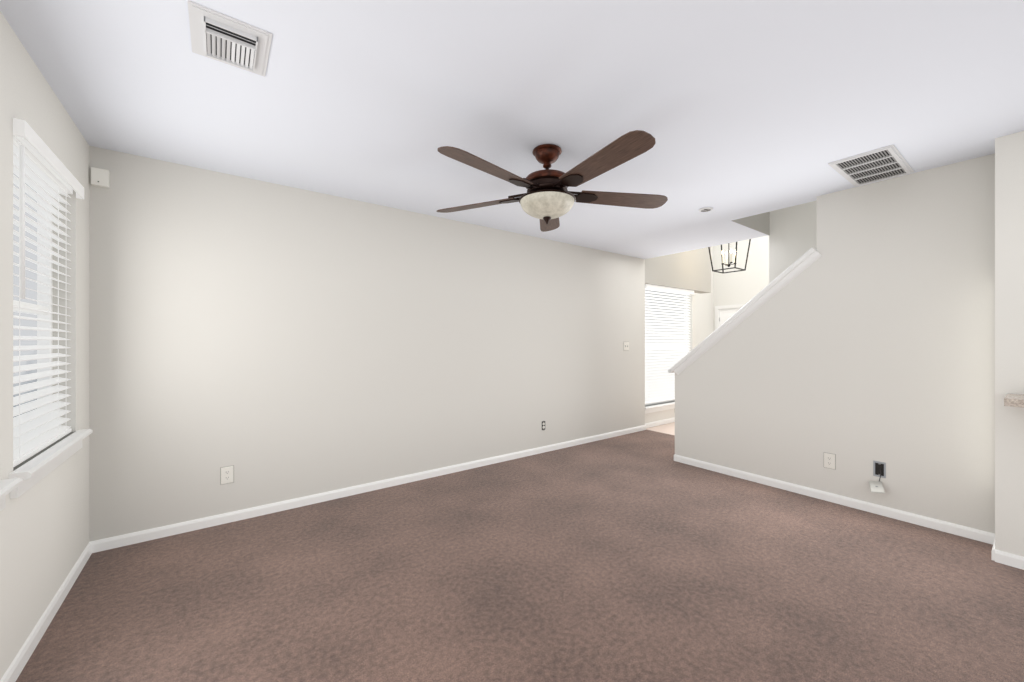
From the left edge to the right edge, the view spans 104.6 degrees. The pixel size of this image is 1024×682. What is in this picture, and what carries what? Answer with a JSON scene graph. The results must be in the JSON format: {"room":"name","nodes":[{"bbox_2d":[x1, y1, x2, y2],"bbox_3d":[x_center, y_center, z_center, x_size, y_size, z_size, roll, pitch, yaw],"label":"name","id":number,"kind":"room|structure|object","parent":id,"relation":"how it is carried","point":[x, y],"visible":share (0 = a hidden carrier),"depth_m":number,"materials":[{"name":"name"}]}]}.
{"room":"empty living room","nodes":[
{"label":"empty living room","id":0,"kind":"room"},
{"bbox_2d":[0,11,88,679],"bbox_3d":[-0.652,-0.100,-0.279,0.140,2.740,6.730,0,0,-37],"label":"wall","id":1,"kind":"structure","parent":0,"point":[44,531],"depth_m":1.75,"materials":[{"name":"white paint"}]},
{"bbox_2d":[0,478,22,510],"bbox_3d":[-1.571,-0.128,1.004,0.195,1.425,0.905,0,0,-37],"label":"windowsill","id":2,"kind":"structure","parent":1,"relation":"in","point":[7,486],"depth_m":1.36,"materials":[{"name":"white"}]},
{"bbox_2d":[8,118,92,498],"bbox_3d":[-2.155,-0.128,1.791,0.195,1.425,0.905,0,0,-37],"label":"window","id":3,"kind":"structure","parent":1,"relation":"in","point":[43,177],"depth_m":1.82,"materials":[{"name":"white plastic"}]},
{"bbox_2d":[89,146,710,541],"bbox_3d":[0.330,-1.330,4.604,7.540,5.200,0.180,0,0,-37],"label":"wall","id":4,"kind":"structure","parent":0,"point":[272,342],"depth_m":3.11,"materials":[{"name":"white paint"}]},
{"bbox_2d":[91,167,108,187],"bbox_3d":[-2.483,-0.985,2.385,0.073,0.100,0.032,0,0,-37],"label":"detector","id":5,"kind":"object","parent":4,"relation":"attached to","point":[99,177],"visible":1,"depth_m":2.38,"materials":[{"name":"white plastic"}]},
{"bbox_2d":[220,465,233,484],"bbox_3d":[-1.991,0.938,2.764,0.076,0.120,0.008,0,0,-37],"label":"electrical outlet","id":6,"kind":"object","parent":4,"relation":"attached to","point":[227,475],"visible":1,"depth_m":2.76,"materials":[{"name":"white plastic"}]},
{"bbox_2d":[0,417,1023,681],"bbox_3d":[3.111,1.236,3.257,10.120,0.068,7.920,0,0,-37],"label":"baseboard","id":7,"kind":"structure","parent":4,"relation":"attached to","point":[54,605],"depth_m":2.83,"materials":[{"name":"white wood"}]},
{"bbox_2d":[624,342,628,350],"bbox_3d":[1.569,0.070,5.401,0.120,0.120,0.018,0,0,-37],"label":"light switch","id":8,"kind":"object","parent":4,"relation":"attached to","point":[626,346],"visible":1,"depth_m":5.40,"materials":[{"name":"white plastic"}]},
{"bbox_2d":[0,0,1023,258],"bbox_3d":[1.655,-1.320,1.360,5.520,0.300,6.610,0,0,-37],"label":"ceiling","id":9,"kind":"structure","parent":0,"point":[740,108],"depth_m":1.88,"materials":[{"name":"white paint"}]},
{"bbox_2d":[187,0,271,76],"bbox_3d":[-1.101,-1.158,1.549,0.250,0.024,0.300,0,0,-37],"label":"ceiling vent","id":10,"kind":"object","parent":9,"relation":"in","point":[224,38],"visible":1,"depth_m":1.52,"materials":[{"name":"silver metal"}]},
{"bbox_2d":[437,130,667,231],"bbox_3d":[0.216,-0.942,2.380,1.521,0.456,1.509,0,0,-37],"label":"ceiling fan","id":11,"kind":"object","parent":9,"relation":"hanging from","point":[548,199],"visible":1,"depth_m":2.30,"materials":[{"name":"brown wood"}]},
{"bbox_2d":[698,207,712,211],"bbox_3d":[1.718,-1.163,3.506,0.120,0.014,0.120,0,0,-37],"label":"smoke detector","id":12,"kind":"object","parent":9,"relation":"attached to","point":[705,209],"visible":0.96,"depth_m":3.49,"materials":[{"name":"white plastic"}]},
{"bbox_2d":[828,144,913,185],"bbox_3d":[2.425,-1.164,2.664,0.630,0.012,0.315,0,0,-37],"label":"ceiling vent","id":13,"kind":"object","parent":9,"relation":"in","point":[883,163],"visible":0.98,"depth_m":2.63,"materials":[{"name":"silver metal"}]},
{"bbox_2d":[16,430,1023,681],"bbox_3d":[1.583,1.300,1.382,5.670,0.060,6.730,0,0,-37],"label":"floor","id":14,"kind":"structure","parent":0,"point":[638,556],"depth_m":2.00,"materials":[{"name":"brown carpet"}]},
{"bbox_2d":[646,422,674,434],"bbox_3d":[4.255,1.302,6.473,4.690,0.056,4.360,0,0,-37],"label":"floor","id":15,"kind":"structure","parent":0,"point":[668,428],"depth_m":5.76,"materials":[{"name":"beige tile"}]},
{"bbox_2d":[645,293,696,422],"bbox_3d":[2.411,-1.330,6.188,1.450,5.200,0.120,0,0,-37],"label":"wall","id":16,"kind":"structure","parent":0,"point":[665,414],"depth_m":6.55,"materials":[{"name":"white paint"}]},
{"bbox_2d":[645,284,693,413],"bbox_3d":[2.440,0.113,6.175,1.390,1.885,0.175,0,0,-37],"label":"window","id":17,"kind":"structure","parent":16,"relation":"in","point":[667,331],"depth_m":6.12,"materials":[{"name":"white"}]},
{"bbox_2d":[697,246,712,344],"bbox_3d":[3.484,-1.330,8.542,3.200,5.200,0.120,0,0,-37],"label":"wall","id":18,"kind":"structure","parent":0,"point":[704,300],"depth_m":9.24,"materials":[{"name":"white paint"}]},
{"bbox_2d":[713,236,768,331],"bbox_3d":[6.044,-1.330,7.896,0.120,5.200,4.210,0,0,-37],"label":"wall","id":19,"kind":"structure","parent":0,"point":[743,287],"depth_m":8.96,"materials":[{"name":"white paint"}]},
{"bbox_2d":[719,308,739,324],"bbox_3d":[5.122,0.259,9.045,0.121,1.999,0.778,0,0,-37],"label":"door","id":20,"kind":"structure","parent":19,"relation":"in","point":[725,314],"depth_m":9.25,"materials":[{"name":"white paint"}]},
{"bbox_2d":[715,304,744,329],"bbox_3d":[5.164,0.220,9.067,0.136,2.100,0.940,0,0,-37],"label":"door frame","id":21,"kind":"structure","parent":19,"relation":"attached to","point":[717,314],"depth_m":9.35,"materials":[{"name":"white wood"}]},
{"bbox_2d":[675,154,994,533],"bbox_3d":[3.043,-1.330,3.375,1.130,5.200,5.270,0,0,-37],"label":"wall","id":22,"kind":"structure","parent":0,"point":[862,343],"depth_m":2.92,"materials":[{"name":"white paint"}]},
{"bbox_2d":[668,247,821,374],"bbox_3d":[2.135,-0.201,3.742,0.180,1.120,1.337,0,0,-37],"label":"trim","id":23,"kind":"structure","parent":22,"relation":"on","point":[800,265],"depth_m":3.58,"materials":[{"name":"white wood"}]},
{"bbox_2d":[824,452,835,469],"bbox_3d":[2.514,0.950,3.132,0.008,0.120,0.076,0,0,-37],"label":"outlet","id":24,"kind":"object","parent":22,"relation":"attached to","point":[830,460],"visible":1,"depth_m":3.13,"materials":[{"name":"white plastic"}]},
{"bbox_2d":[869,461,885,492],"bbox_3d":[2.642,0.987,2.864,0.122,0.205,0.104,0,0,-37],"label":"electrical outlet box","id":25,"kind":"object","parent":22,"relation":"attached to","point":[879,469],"visible":1,"depth_m":2.88,"materials":[{"name":"grey plastic"}]},
{"bbox_2d":[995,131,1023,556],"bbox_3d":[3.954,0.050,1.049,0.400,2.440,3.370,0,0,-37],"label":"wall","id":26,"kind":"structure","parent":0,"point":[1009,337],"depth_m":2.24,"materials":[{"name":"white paint"}]},
{"bbox_2d":[1004,393,1023,407],"bbox_3d":[3.548,0.318,1.344,0.740,0.040,2.323,0,0,-37],"label":"countertop","id":27,"kind":"structure","parent":26,"relation":"on","point":[1013,400],"depth_m":2.04,"materials":[{"name":"stone"}]},
{"bbox_3d":[4.499,-3.980,5.272,5.730,0.100,6.580,0,0,-37],"label":"ceiling","id":28,"kind":"structure","parent":0,"visible":0},
{"bbox_2d":[708,239,750,272],"bbox_3d":[3.228,-2.486,5.885,0.495,2.887,0.495,0,0,-37],"label":"lantern chandelier","id":29,"kind":"object","parent":28,"relation":"hanging from","point":[728,264],"visible":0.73,"depth_m":5.87,"materials":[{"name":"black metal"}]}
]}

